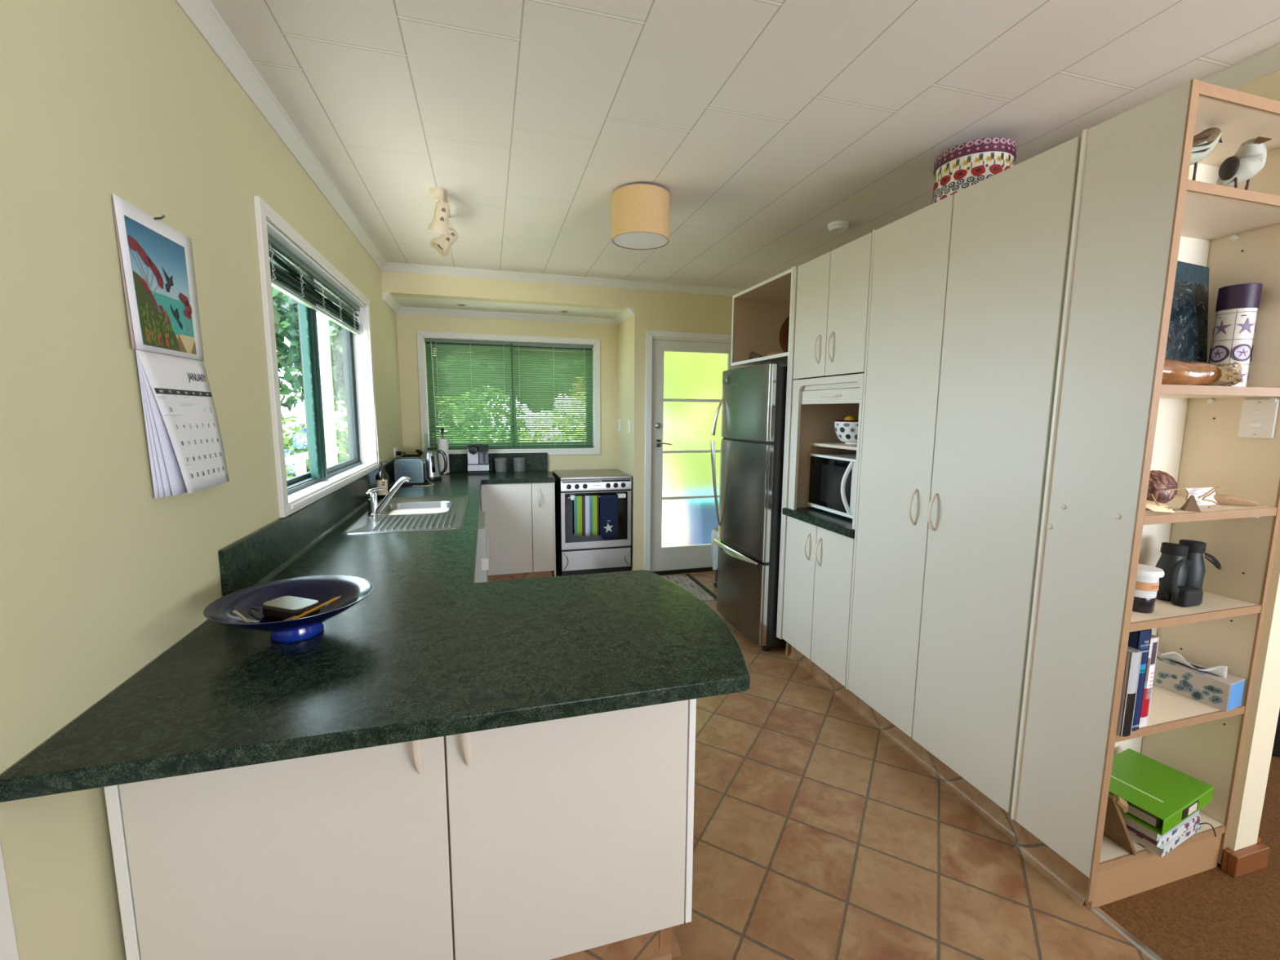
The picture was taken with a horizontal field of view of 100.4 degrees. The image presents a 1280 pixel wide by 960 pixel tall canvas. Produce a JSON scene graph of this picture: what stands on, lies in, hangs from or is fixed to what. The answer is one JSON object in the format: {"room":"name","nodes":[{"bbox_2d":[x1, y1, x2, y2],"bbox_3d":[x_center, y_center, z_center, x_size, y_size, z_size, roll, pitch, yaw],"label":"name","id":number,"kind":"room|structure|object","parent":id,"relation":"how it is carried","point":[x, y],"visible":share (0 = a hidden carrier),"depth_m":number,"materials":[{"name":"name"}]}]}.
{"room":"kitchen","nodes":[
{"label":"kitchen","id":0,"kind":"room"},
{"bbox_2d":[0,0,403,959],"bbox_3d":[-0.982,0.104,0.663,0.120,2.469,8.374,-2,8,-16],"label":"wall","id":1,"kind":"structure","parent":0,"point":[101,576],"depth_m":1.01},
{"bbox_2d":[0,842,19,959],"bbox_3d":[-0.768,0.364,0.174,0.012,2.080,1.191,-2,8,-16],"label":"trim","id":2,"kind":"structure","parent":1,"relation":"attached to","point":[8,945],"depth_m":0.78,"materials":[{"name":"white"}]},
{"bbox_2d":[111,193,229,498],"bbox_3d":[-1.077,-0.286,1.262,0.045,0.626,0.342,-2,8,-16],"label":"wall calendar","id":3,"kind":"object","parent":1,"relation":"attached to","point":[186,451],"visible":1,"depth_m":1.21,"materials":[{"name":"white paper"}]},
{"bbox_2d":[124,214,196,354],"bbox_3d":[-1.078,-0.426,1.210,0.007,0.256,0.226,-2,8,-16],"label":"picture","id":4,"kind":"object","parent":3,"relation":"on","point":[157,266],"depth_m":1.19,"materials":[{"name":"multicoloured"}]},
{"bbox_2d":[174,0,386,271],"bbox_3d":[-0.806,-1.058,0.232,0.050,0.052,7.544,-2,8,-16],"label":"trim","id":5,"kind":"structure","parent":1,"relation":"attached to","point":[202,14],"depth_m":1.78,"materials":[{"name":"white"}]},
{"bbox_2d":[218,454,404,595],"bbox_3d":[-1.575,0.064,3.015,0.017,0.160,3.294,-2,8,-16],"label":"backsplash","id":6,"kind":"structure","parent":1,"relation":"attached to","point":[246,561],"depth_m":1.86,"materials":[{"name":"green stone"}]},
{"bbox_2d":[253,195,378,518],"bbox_3d":[-1.535,-0.496,2.580,0.161,1.059,1.697,-2,8,-16],"label":"window","id":7,"kind":"structure","parent":1,"relation":"in","point":[295,493],"depth_m":2.48,"materials":[{"name":"white"}]},
{"bbox_2d":[267,233,378,462],"bbox_3d":[-1.503,-0.488,2.606,0.090,0.962,1.585,-2,8,-16],"label":"blind","id":8,"kind":"object","parent":7,"relation":"attached to","point":[296,282],"visible":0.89,"depth_m":2.36,"materials":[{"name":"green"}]},
{"bbox_2d":[382,292,401,314],"bbox_3d":[-1.919,-1.369,4.146,0.050,0.052,0.610,-2,8,-16],"label":"trim","id":9,"kind":"structure","parent":1,"relation":"attached to","point":[387,297],"depth_m":4.06,"materials":[{"name":"white"}]},
{"bbox_2d":[395,314,617,475],"bbox_3d":[-1.089,-0.390,4.894,1.999,2.372,0.120,-2,8,-16],"label":"wall","id":10,"kind":"structure","parent":0,"point":[407,325],"depth_m":4.74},
{"bbox_2d":[404,452,547,471],"bbox_3d":[-1.433,-0.157,4.748,1.209,0.159,0.028,-2,8,-16],"label":"backsplash","id":11,"kind":"structure","parent":10,"relation":"attached to","point":[533,461],"depth_m":4.80,"materials":[{"name":"green stone"}]},
{"bbox_2d":[396,306,617,325],"bbox_3d":[-1.111,-1.429,4.663,1.889,0.052,0.050,-2,8,-16],"label":"trim","id":12,"kind":"structure","parent":10,"relation":"attached to","point":[403,310],"depth_m":4.64,"materials":[{"name":"white"}]},
{"bbox_2d":[416,330,600,455],"bbox_3d":[-1.144,-0.756,4.825,1.571,1.063,0.140,-2,8,-16],"label":"window","id":13,"kind":"structure","parent":10,"relation":"in","point":[421,335],"depth_m":4.77,"materials":[{"name":"white"}]},
{"bbox_2d":[425,337,593,449],"bbox_3d":[-1.132,-0.754,4.785,1.450,0.948,0.042,-2,8,-16],"label":"blind","id":14,"kind":"object","parent":13,"relation":"attached to","point":[433,348],"visible":0.94,"depth_m":4.78,"materials":[{"name":"green"}]},
{"bbox_2d":[392,295,625,318],"bbox_3d":[-1.051,-1.458,4.446,1.889,0.060,0.490,-2,8,-16],"label":"ceiling","id":15,"kind":"structure","parent":0,"point":[404,301],"depth_m":4.40,"materials":[{"name":"white"}]},
{"bbox_2d":[381,271,733,570],"bbox_3d":[1.147,-0.423,4.889,6.300,2.469,0.120,-2,8,-16],"label":"wall","id":16,"kind":"structure","parent":0,"point":[655,310],"depth_m":4.40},
{"bbox_2d":[382,262,746,296],"bbox_3d":[-0.443,-1.564,4.197,2.930,0.052,0.050,-2,8,-16],"label":"trim","id":17,"kind":"structure","parent":16,"relation":"attached to","point":[389,266],"depth_m":4.13,"materials":[{"name":"white"}]},
{"bbox_2d":[644,329,744,575],"bbox_3d":[0.472,-0.214,4.696,0.915,2.095,0.172,-2,8,-16],"label":"door","id":18,"kind":"structure","parent":16,"relation":"in","point":[684,377],"depth_m":4.65,"materials":[{"name":"white"}]},
{"bbox_2d":[617,316,631,570],"bbox_3d":[-0.097,-0.379,4.859,0.110,2.372,0.490,-2,8,-16],"label":"wall","id":19,"kind":"structure","parent":0,"point":[624,329],"depth_m":4.78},
{"bbox_2d":[613,306,635,325],"bbox_3d":[-0.150,-1.421,4.645,0.050,0.052,0.610,-2,8,-16],"label":"trim","id":20,"kind":"structure","parent":19,"relation":"attached to","point":[628,313],"depth_m":4.57,"materials":[{"name":"white"}]},
{"bbox_2d":[209,0,1279,288],"bbox_3d":[2.058,-1.248,1.355,6.420,0.080,8.374,-2,8,-16],"label":"ceiling","id":21,"kind":"structure","parent":0,"point":[765,125],"depth_m":1.78,"materials":[{"name":"white wood"}]},
{"bbox_2d":[426,186,457,257],"bbox_3d":[-1.013,-1.292,2.719,0.145,0.223,0.409,-2,8,-16],"label":"ceiling spotlight","id":22,"kind":"object","parent":21,"relation":"attached to","point":[440,223],"visible":1,"depth_m":2.60,"materials":[{"name":"beige"}]},
{"bbox_2d":[612,183,670,249],"bbox_3d":[0.004,-1.269,2.580,0.279,0.220,0.279,-2,8,-16],"label":"ceiling lamp","id":23,"kind":"object","parent":21,"relation":"attached to","point":[640,211],"visible":1,"depth_m":2.47,"materials":[{"name":"fabric"}]},
{"bbox_2d":[613,231,668,248],"bbox_3d":[0.003,-1.165,2.593,0.269,0.004,0.269,-2,8,-16],"label":"diffuser","id":24,"kind":"object","parent":23,"relation":"attached to","point":[627,240],"depth_m":2.58,"materials":[{"name":"white"}]},
{"bbox_2d":[827,220,848,232],"bbox_3d":[1.101,-1.402,2.962,0.112,0.038,0.112,-2,8,-16],"label":"smoke detector","id":25,"kind":"object","parent":21,"relation":"attached to","point":[839,226],"visible":1,"depth_m":2.93,"materials":[{"name":"white"}]},
{"bbox_2d":[552,568,1151,959],"bbox_3d":[0.439,1.310,1.278,3.120,0.060,8.274,-2,8,-16],"label":"floor","id":26,"kind":"structure","parent":0,"point":[816,836],"depth_m":1.75,"materials":[{"name":"tile"}]},
{"bbox_2d":[103,698,696,959],"bbox_3d":[-0.492,0.825,1.412,1.148,0.856,0.602,-2,8,-16],"label":"base cabinet","id":27,"kind":"object","parent":26,"relation":"on","point":[568,838],"visible":0.57,"depth_m":1.14,"materials":[{"name":"white"}]},
{"bbox_2d":[0,452,750,802],"bbox_3d":[-0.867,0.107,2.852,1.288,0.194,4.020,-2,8,-16],"label":"benchtop","id":28,"kind":"object","parent":27,"relation":"on","point":[433,651],"visible":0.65,"depth_m":1.15,"materials":[{"name":"green stone"}]},
{"bbox_2d":[203,574,373,642],"bbox_3d":[-0.826,0.324,1.282,0.340,0.093,0.340,-2,8,-16],"label":"pedestal bowl","id":29,"kind":"object","parent":28,"relation":"on","point":[352,589],"depth_m":1.30,"materials":[{"name":"blue"}]},
{"bbox_2d":[262,595,320,619],"bbox_3d":[-0.840,0.309,1.286,0.125,0.030,0.072,3,8,19],"label":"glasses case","id":30,"kind":"object","parent":29,"relation":"in","point":[285,607],"visible":0.93,"depth_m":1.26,"materials":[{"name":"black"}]},
{"bbox_2d":[375,460,389,497],"bbox_3d":[-1.586,-0.006,3.282,0.075,0.230,0.075,-2,8,-16],"label":"soap bottle","id":31,"kind":"object","parent":28,"relation":"on","point":[381,477],"visible":0.91,"depth_m":3.26,"materials":[{"name":"black"}]},
{"bbox_2d":[341,495,469,534],"bbox_3d":[-1.189,0.243,2.852,0.507,0.169,1.000,-2,8,-16],"label":"sink","id":32,"kind":"object","parent":28,"relation":"in","point":[453,518],"visible":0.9,"depth_m":2.65,"materials":[{"name":"grey"}]},
{"bbox_2d":[366,475,411,515],"bbox_3d":[-1.279,0.079,2.726,0.222,0.200,0.056,-1,7,-9],"label":"tap","id":33,"kind":"object","parent":32,"relation":"on","point":[374,509],"visible":1,"depth_m":2.71,"materials":[{"name":"silver"}]},
{"bbox_2d":[393,457,434,486],"bbox_3d":[-1.629,-0.062,3.861,0.264,0.194,0.218,-2,8,-16],"label":"toaster","id":34,"kind":"object","parent":28,"relation":"on","point":[414,468],"visible":0.88,"depth_m":3.81,"materials":[{"name":"blue"}]},
{"bbox_2d":[415,447,447,479],"bbox_3d":[-1.637,-0.129,4.168,0.192,0.247,0.175,4,8,27],"label":"kettle","id":35,"kind":"object","parent":28,"relation":"on","point":[431,457],"visible":0.92,"depth_m":4.13,"materials":[{"name":"silver metal"}]},
{"bbox_2d":[437,427,449,474],"bbox_3d":[-1.667,-0.246,4.522,0.096,0.389,0.096,-2,8,-16],"label":"paper towel holder","id":36,"kind":"object","parent":28,"relation":"on","point":[442,443],"visible":0.73,"depth_m":4.49,"materials":[{"name":"white"}]},
{"bbox_2d":[466,444,488,474],"bbox_3d":[-1.400,-0.183,4.618,0.175,0.243,0.180,-2,8,-16],"label":"coffee machine","id":37,"kind":"object","parent":28,"relation":"on","point":[476,465],"visible":1,"depth_m":4.56,"materials":[{"name":"silver"}]},
{"bbox_2d":[467,462,488,471],"bbox_3d":[-1.401,-0.113,4.628,0.175,0.050,0.178,-2,8,-16],"label":"drip tray","id":38,"kind":"object","parent":37,"relation":"on","point":[471,466],"depth_m":4.55,"materials":[{"name":"grey"}]},
{"bbox_2d":[494,457,506,472],"bbox_3d":[-1.232,-0.135,4.724,0.106,0.123,0.106,-2,8,-16],"label":"canister","id":39,"kind":"object","parent":28,"relation":"on","point":[500,463],"visible":1,"depth_m":4.68,"materials":[{"name":"grey"}]},
{"bbox_2d":[386,507,476,582],"bbox_3d":[-1.086,0.688,2.452,0.611,0.855,1.660,-2,8,-16],"label":"base cabinet","id":40,"kind":"object","parent":26,"relation":"on","point":[433,510],"visible":0.02,"depth_m":3.05,"materials":[{"name":"wood"}]},
{"bbox_2d":[475,511,488,582],"bbox_3d":[-1.350,0.536,3.557,0.658,0.830,0.600,-2,8,-16],"label":"dishwasher","id":41,"kind":"object","parent":26,"relation":"on","point":[482,547],"visible":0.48,"depth_m":3.35,"materials":[{"name":"grey"}]},
{"bbox_2d":[480,482,555,582],"bbox_3d":[-1.359,0.423,4.503,1.214,0.855,0.632,-2,8,-16],"label":"base cabinet","id":42,"kind":"object","parent":26,"relation":"on","point":[520,517],"visible":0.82,"depth_m":4.32,"materials":[{"name":"beige"}]},
{"bbox_2d":[552,468,631,576],"bbox_3d":[-0.438,0.378,4.773,0.602,0.888,0.621,-2,8,-16],"label":"stove","id":43,"kind":"object","parent":26,"relation":"on","point":[584,554],"visible":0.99,"depth_m":4.53,"materials":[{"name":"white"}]},
{"bbox_2d":[573,495,599,536],"bbox_3d":[-0.445,0.297,4.444,0.208,0.337,0.037,-2,8,-16],"label":"tea towel","id":44,"kind":"object","parent":43,"relation":"hanging from","point":[586,508],"visible":1,"depth_m":4.43,"materials":[{"name":"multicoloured fabric"}]},
{"bbox_2d":[599,494,617,540],"bbox_3d":[-0.262,0.316,4.497,0.155,0.385,0.032,-2,8,-16],"label":"oven mitt","id":45,"kind":"object","parent":43,"relation":"hanging from","point":[608,504],"visible":1,"depth_m":4.48,"materials":[{"name":"blue"}]},
{"bbox_2d":[662,573,716,601],"bbox_3d":[0.179,0.885,4.302,0.725,0.010,0.670,-2,8,-16],"label":"door mat","id":46,"kind":"object","parent":26,"relation":"on","point":[686,581],"visible":0.36,"depth_m":4.38,"materials":[{"name":"black"}]},
{"bbox_2d":[711,526,719,588],"bbox_3d":[0.751,0.642,4.372,0.354,0.482,0.347,-2,8,-16],"label":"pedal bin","id":47,"kind":"object","parent":26,"relation":"on","point":[714,533],"visible":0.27,"depth_m":4.32,"materials":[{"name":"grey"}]},
{"bbox_2d":[711,360,787,651],"bbox_3d":[0.906,0.142,3.445,0.749,1.712,0.647,-2,8,-16],"label":"refrigerator","id":48,"kind":"object","parent":26,"relation":"on","point":[753,402],"visible":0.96,"depth_m":3.19,"materials":[{"name":"grey"}]},
{"bbox_2d":[776,232,872,708],"bbox_3d":[1.180,-0.029,2.824,0.629,2.214,0.629,-2,8,-16],"label":"tall cabinet","id":49,"kind":"object","parent":26,"relation":"on","point":[829,292],"visible":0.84,"depth_m":2.75,"materials":[{"name":"beige"}]},
{"bbox_2d":[782,506,854,537],"bbox_3d":[1.178,0.205,2.841,0.597,0.040,0.602,-2,8,-16],"label":"countertop","id":50,"kind":"structure","parent":49,"relation":"on","point":[839,524],"depth_m":2.75,"materials":[{"name":"green stone"}]},
{"bbox_2d":[807,453,856,518],"bbox_3d":[1.205,0.030,2.826,0.454,0.311,0.498,-2,8,-16],"label":"microwave","id":51,"kind":"object","parent":50,"relation":"on","point":[832,476],"visible":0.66,"depth_m":2.81,"materials":[{"name":"white"}]},
{"bbox_2d":[809,442,857,450],"bbox_3d":[1.249,-0.175,2.802,0.460,0.018,0.552,-2,8,-16],"label":"shelf","id":52,"kind":"object","parent":49,"relation":"attached to","point":[812,445],"depth_m":2.86,"materials":[{"name":"beige"}]},
{"bbox_2d":[834,421,857,444],"bbox_3d":[1.154,-0.252,2.855,0.222,0.118,0.222,-2,8,-16],"label":"mixing bowl","id":53,"kind":"object","parent":49,"relation":"on","point":[846,433],"visible":0.5,"depth_m":2.79,"materials":[{"name":"white"}]},
{"bbox_2d":[845,136,1080,844],"bbox_3d":[1.384,0.063,2.113,0.629,2.214,0.860,-2,8,-16],"label":"pantry cabinet","id":54,"kind":"object","parent":26,"relation":"on","point":[967,287],"visible":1,"depth_m":1.92,"materials":[{"name":"beige"}]},
{"bbox_2d":[932,137,1017,204],"bbox_3d":[1.294,-1.150,2.081,0.274,0.220,0.273,-2,8,-16],"label":"box","id":55,"kind":"object","parent":54,"relation":"on","point":[962,166],"visible":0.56,"depth_m":1.97,"materials":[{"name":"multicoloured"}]},
{"bbox_2d":[1087,906,1162,959],"bbox_3d":[1.891,1.504,-0.427,0.024,0.008,4.180,-2,8,-16],"label":"trim","id":56,"kind":"structure","parent":26,"relation":"on","point":[1148,952],"depth_m":1.47,"materials":[{"name":"silver"}]},
{"bbox_2d":[1010,79,1279,909],"bbox_3d":[1.545,0.130,1.597,0.603,2.215,0.254,-2,8,-16],"label":"display shelves","id":57,"kind":"object","parent":26,"relation":"on","point":[1139,210],"visible":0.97,"depth_m":1.54,"materials":[{"name":"beige"}]},
{"bbox_2d":[1103,793,1137,855],"bbox_3d":[1.371,0.984,1.600,0.132,0.213,0.179,-2,8,-16],"label":"wooden board","id":58,"kind":"object","parent":57,"relation":"on","point":[1115,828],"visible":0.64,"depth_m":1.54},
{"bbox_2d":[1116,645,1142,736],"bbox_3d":[1.323,0.576,1.521,0.038,0.242,0.144,-2,8,-16],"label":"book","id":59,"kind":"object","parent":57,"relation":"on","point":[1133,660],"visible":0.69,"depth_m":1.45,"materials":[{"name":"grey paper"}]},
{"bbox_2d":[1122,692,1136,736],"bbox_3d":[1.341,0.643,1.462,0.038,0.125,0.005,-2,8,-16],"label":"print","id":60,"kind":"object","parent":59,"relation":"attached to","point":[1128,698],"depth_m":1.46,"materials":[{"name":"black"}]},
{"bbox_2d":[1128,629,1151,731],"bbox_3d":[1.357,0.545,1.564,0.045,0.294,0.192,-2,8,-16],"label":"book","id":61,"kind":"object","parent":57,"relation":"on","point":[1140,640],"visible":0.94,"depth_m":1.47,"materials":[{"name":"blue paper"}]},
{"bbox_2d":[1132,564,1164,613],"bbox_3d":[1.439,0.310,1.537,0.094,0.127,0.094,-2,8,-16],"label":"cup","id":62,"kind":"object","parent":57,"relation":"on","point":[1147,584],"visible":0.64,"depth_m":1.50,"materials":[{"name":"white"}]},
{"bbox_2d":[1138,634,1159,726],"bbox_3d":[1.407,0.560,1.577,0.044,0.262,0.167,-2,8,-16],"label":"book","id":63,"kind":"object","parent":57,"relation":"on","point":[1154,639],"visible":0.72,"depth_m":1.50,"materials":[{"name":"white paper"}]},
{"bbox_2d":[1140,686,1151,717],"bbox_3d":[1.429,0.629,1.508,0.044,0.087,0.005,-2,8,-16],"label":"print","id":64,"kind":"object","parent":63,"relation":"attached to","point":[1148,690],"depth_m":1.51,"materials":[{"name":"red"}]},
{"bbox_2d":[1145,665,1154,698],"bbox_3d":[1.437,0.569,1.502,0.029,0.098,0.002,-3,8,-24],"label":"print","id":65,"kind":"object","parent":63,"relation":"attached to","point":[1150,668],"depth_m":1.50,"materials":[{"name":"white"}]},
{"bbox_2d":[1145,500,1174,512],"bbox_3d":[1.391,0.071,1.449,0.125,0.033,0.052,-2,8,-16],"label":"paper tag","id":66,"kind":"object","parent":57,"relation":"on","point":[1152,505],"visible":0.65,"depth_m":1.44,"materials":[{"name":"beige"}]},
{"bbox_2d":[1146,470,1177,503],"bbox_3d":[1.523,0.021,1.573,0.096,0.097,0.040,4,8,27],"label":"shell","id":67,"kind":"object","parent":57,"relation":"on","point":[1159,481],"visible":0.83,"depth_m":1.56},
{"bbox_2d":[1128,821,1201,857],"bbox_3d":[1.589,1.069,1.689,0.250,0.026,0.190,-3,8,-25],"label":"notebook","id":68,"kind":"object","parent":57,"relation":"on","point":[1161,851],"visible":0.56,"depth_m":1.59,"materials":[{"name":"beige paper"}]},
{"bbox_2d":[1125,814,1200,847],"bbox_3d":[1.583,1.043,1.689,0.245,0.024,0.190,-3,8,-23],"label":"notebook","id":69,"kind":"object","parent":68,"relation":"on","point":[1196,820],"visible":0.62,"depth_m":1.60,"materials":[{"name":"white paper"}]},
{"bbox_2d":[1121,810,1199,840],"bbox_3d":[1.573,1.010,1.684,0.255,0.040,0.195,-3,8,-24],"label":"notebook","id":70,"kind":"object","parent":69,"relation":"on","point":[1128,821],"visible":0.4,"depth_m":1.59,"materials":[{"name":"beige paper"}]},
{"bbox_2d":[1108,748,1213,835],"bbox_3d":[1.581,0.966,1.672,0.320,0.050,0.212,-3,8,-25],"label":"ring binder","id":71,"kind":"object","parent":70,"relation":"on","point":[1159,797],"visible":0.82,"depth_m":1.63,"materials":[{"name":"green"}]},
{"bbox_2d":[1164,260,1208,363],"bbox_3d":[1.641,-0.469,1.622,0.252,0.397,0.062,-2,8,-16],"label":"picture frame","id":72,"kind":"object","parent":57,"relation":"on","point":[1187,338],"visible":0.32,"depth_m":1.62,"materials":[{"name":"blue"}]},
{"bbox_2d":[1155,539,1221,607],"bbox_3d":[1.660,0.279,1.629,0.235,0.175,0.114,-4,8,-30],"label":"binoculars","id":73,"kind":"object","parent":57,"relation":"on","point":[1182,563],"visible":0.97,"depth_m":1.61,"materials":[{"name":"black"}]},
{"bbox_2d":[1179,494,1200,511],"bbox_3d":[1.534,0.063,1.485,0.034,0.044,0.034,4,8,29],"label":"shell","id":74,"kind":"object","parent":57,"relation":"on","point":[1190,504],"visible":1,"depth_m":1.48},
{"bbox_2d":[1152,651,1244,711],"bbox_3d":[1.748,0.615,1.699,0.093,0.127,0.216,-3,8,-23],"label":"tissue box","id":75,"kind":"object","parent":57,"relation":"on","point":[1213,686],"visible":0.96,"depth_m":1.65,"materials":[{"name":"beige"}]},
{"bbox_2d":[1155,656,1222,703],"bbox_3d":[1.741,0.633,1.700,0.079,0.083,0.196,-3,8,-23],"label":"print","id":76,"kind":"object","parent":75,"relation":"attached to","point":[1197,682],"depth_m":1.67,"materials":[{"name":"teal"}]},
{"bbox_2d":[1185,487,1217,505],"bbox_3d":[1.652,0.049,1.571,0.118,0.051,0.014,-1,8,-14],"label":"card","id":77,"kind":"object","parent":57,"relation":"on","point":[1197,492],"visible":0.66,"depth_m":1.57,"materials":[{"name":"white"}]},
{"bbox_2d":[1161,358,1242,386],"bbox_3d":[1.510,-0.294,1.469,0.398,0.080,0.088,-2,8,-19],"label":"figurine","id":78,"kind":"object","parent":57,"relation":"on","point":[1175,371],"visible":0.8,"depth_m":1.45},
{"bbox_2d":[1190,127,1222,180],"bbox_3d":[1.452,-0.836,1.408,0.210,0.186,0.073,-2,8,-16],"label":"bird figurine","id":79,"kind":"object","parent":57,"relation":"on","point":[1203,143],"visible":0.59,"depth_m":1.38,"materials":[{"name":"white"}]},
{"bbox_2d":[1207,283,1262,386],"bbox_3d":[1.763,-0.420,1.587,0.087,0.300,0.087,-2,8,-16],"label":"tin","id":80,"kind":"object","parent":57,"relation":"on","point":[1237,305],"visible":0.84,"depth_m":1.56,"materials":[{"name":"white"}]},
{"bbox_2d":[1208,309,1257,386],"bbox_3d":[1.763,-0.384,1.591,0.086,0.228,0.086,-2,8,-16],"label":"print","id":81,"kind":"object","parent":80,"relation":"attached to","point":[1233,331],"depth_m":1.56,"materials":[{"name":"purple"}]},
{"bbox_2d":[1213,494,1259,506],"bbox_3d":[1.749,0.059,1.574,0.119,0.030,0.028,4,8,24],"label":"driftwood","id":82,"kind":"object","parent":57,"relation":"on","point":[1220,499],"visible":0.84,"depth_m":1.57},
{"bbox_2d":[1216,136,1271,190],"bbox_3d":[1.661,-0.840,1.478,0.090,0.178,0.106,7,10,40],"label":"bird figurine","id":83,"kind":"object","parent":57,"relation":"on","point":[1250,158],"visible":0.92,"depth_m":1.45,"materials":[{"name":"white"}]},
{"bbox_2d":[1237,399,1279,438],"bbox_3d":[1.823,-0.181,1.575,0.016,0.114,0.076,-2,8,-16],"label":"wall switch","id":84,"kind":"object","parent":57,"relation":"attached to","point":[1258,419],"visible":1,"depth_m":1.57,"materials":[{"name":"white"}]},
{"bbox_2d":[1098,755,1279,959],"bbox_3d":[3.266,1.270,1.728,3.834,0.064,7.600,-2,8,-16],"label":"floor","id":85,"kind":"structure","parent":0,"point":[1212,913],"depth_m":1.54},
{"bbox_2d":[1271,708,1279,755],"bbox_3d":[2.733,0.990,2.378,0.400,0.320,0.400,-2,8,-16],"label":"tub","id":86,"kind":"object","parent":85,"relation":"on","point":[1276,748],"visible":0.02,"depth_m":2.23,"materials":[{"name":"black"}]},
{"bbox_2d":[1226,69,1279,851],"bbox_3d":[1.464,-0.200,3.165,0.109,2.469,3.399,-2,8,-16],"label":"wall","id":87,"kind":"structure","parent":0,"point":[1264,702],"depth_m":1.63,"materials":[{"name":"beige"}]},
{"bbox_2d":[730,268,791,366],"bbox_3d":[1.014,-0.978,3.371,0.598,0.467,0.741,-2,8,-16],"label":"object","id":88,"kind":"object","parent":87,"relation":"attached to","point":[759,311],"visible":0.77,"depth_m":3.65,"materials":[{"name":"beige"}]},
{"bbox_2d":[778,315,789,352],"bbox_3d":[0.948,-0.880,3.228,0.273,0.262,0.137,-2,8,-16],"label":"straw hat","id":89,"kind":"object","parent":88,"relation":"in","point":[784,331],"visible":0.25,"depth_m":3.19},
{"bbox_2d":[871,43,1279,232],"bbox_3d":[1.402,-1.395,2.983,0.050,0.052,3.414,-2,8,-16],"label":"trim","id":90,"kind":"structure","parent":87,"relation":"attached to","point":[1262,64],"depth_m":1.58,"materials":[{"name":"white"}]},
{"bbox_2d":[1221,843,1269,877],"bbox_3d":[1.916,1.198,1.689,0.155,0.070,0.035,-2,8,-16],"label":"baseboard","id":91,"kind":"structure","parent":87,"relation":"attached to","point":[1253,858],"depth_m":1.67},
{"label":"outside","id":92,"kind":"structure","parent":0,"visible":0},
{"bbox_2d":[283,434,570,455],"bbox_3d":[-4.512,0.045,13.390,60.000,0.100,52.000,-2,8,-16],"label":"ground","id":93,"kind":"structure","parent":92,"point":[531,434],"depth_m":33.23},
{"bbox_2d":[271,286,341,413],"bbox_3d":[-7.828,-2.222,10.220,4.729,5.180,3.603,-2,8,-16],"label":"tree","id":94,"kind":"object","parent":93,"relation":"on","point":[287,322],"visible":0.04,"depth_m":9.82,"materials":[{"name":"green plant"}]},
{"bbox_2d":[278,309,346,421],"bbox_3d":[-6.809,-2.892,13.593,5.484,5.663,3.467,-2,8,-16],"label":"tree","id":95,"kind":"object","parent":93,"relation":"on","point":[335,399],"visible":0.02,"depth_m":12.72,"materials":[{"name":"green plant"}]},
{"bbox_2d":[281,413,348,474],"bbox_3d":[-6.482,-0.426,9.670,2.300,1.909,3.426,3,8,20],"label":"hydrangea bush","id":96,"kind":"object","parent":93,"relation":"on","point":[298,430],"visible":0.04,"depth_m":9.60,"materials":[{"name":"green plant"}]},
{"bbox_2d":[284,415,349,474],"bbox_3d":[-6.077,-0.449,10.715,2.881,1.692,5.714,-2,8,-16],"label":"hydrangea bush","id":97,"kind":"object","parent":93,"relation":"on","point":[299,448],"visible":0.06,"depth_m":8.71,"materials":[{"name":"green plant"}]},
{"bbox_2d":[328,319,544,435],"bbox_3d":[-3.295,-2.303,9.693,4.661,5.536,2.969,-3,8,-27],"label":"tree","id":98,"kind":"object","parent":93,"relation":"on","point":[335,344],"visible":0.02,"depth_m":8.63,"materials":[{"name":"green plant"}]},
{"bbox_2d":[435,386,533,442],"bbox_3d":[-2.511,-0.281,7.506,2.140,2.118,1.860,-2,8,-16],"label":"shrub","id":99,"kind":"object","parent":93,"relation":"on","point":[480,386],"visible":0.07,"depth_m":7.35,"materials":[{"name":"green plant"}]},
{"bbox_2d":[505,351,586,416],"bbox_3d":[-0.992,-2.180,10.650,4.214,5.082,2.825,-2,8,-16],"label":"tree","id":100,"kind":"object","parent":93,"relation":"on","point":[531,352],"visible":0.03,"depth_m":9.54,"materials":[{"name":"green plant"}]},
{"bbox_2d":[517,394,586,441],"bbox_3d":[-0.925,-0.303,7.835,1.537,2.090,2.120,6,9,39],"label":"shrub","id":101,"kind":"object","parent":93,"relation":"on","point":[581,394],"visible":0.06,"depth_m":7.43,"materials":[{"name":"green plant"}]},
{"bbox_3d":[-2.418,1.266,2.723,1.570,0.220,12.200,-2,8,-16],"label":"deck","id":102,"kind":"object","parent":93,"relation":"on","visible":0},
{"bbox_2d":[284,447,338,475],"bbox_3d":[-3.854,0.343,5.284,0.150,0.940,6.100,-2,8,-16],"label":"rail","id":103,"kind":"object","parent":102,"relation":"on","point":[299,459],"visible":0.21,"depth_m":6.67,"materials":[{"name":"white"}]},
{"bbox_2d":[315,311,337,467],"bbox_3d":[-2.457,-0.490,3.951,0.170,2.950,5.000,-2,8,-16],"label":"post","id":104,"kind":"object","parent":102,"relation":"on","point":[322,323],"visible":0.02,"depth_m":4.25,"materials":[{"name":"grey"}]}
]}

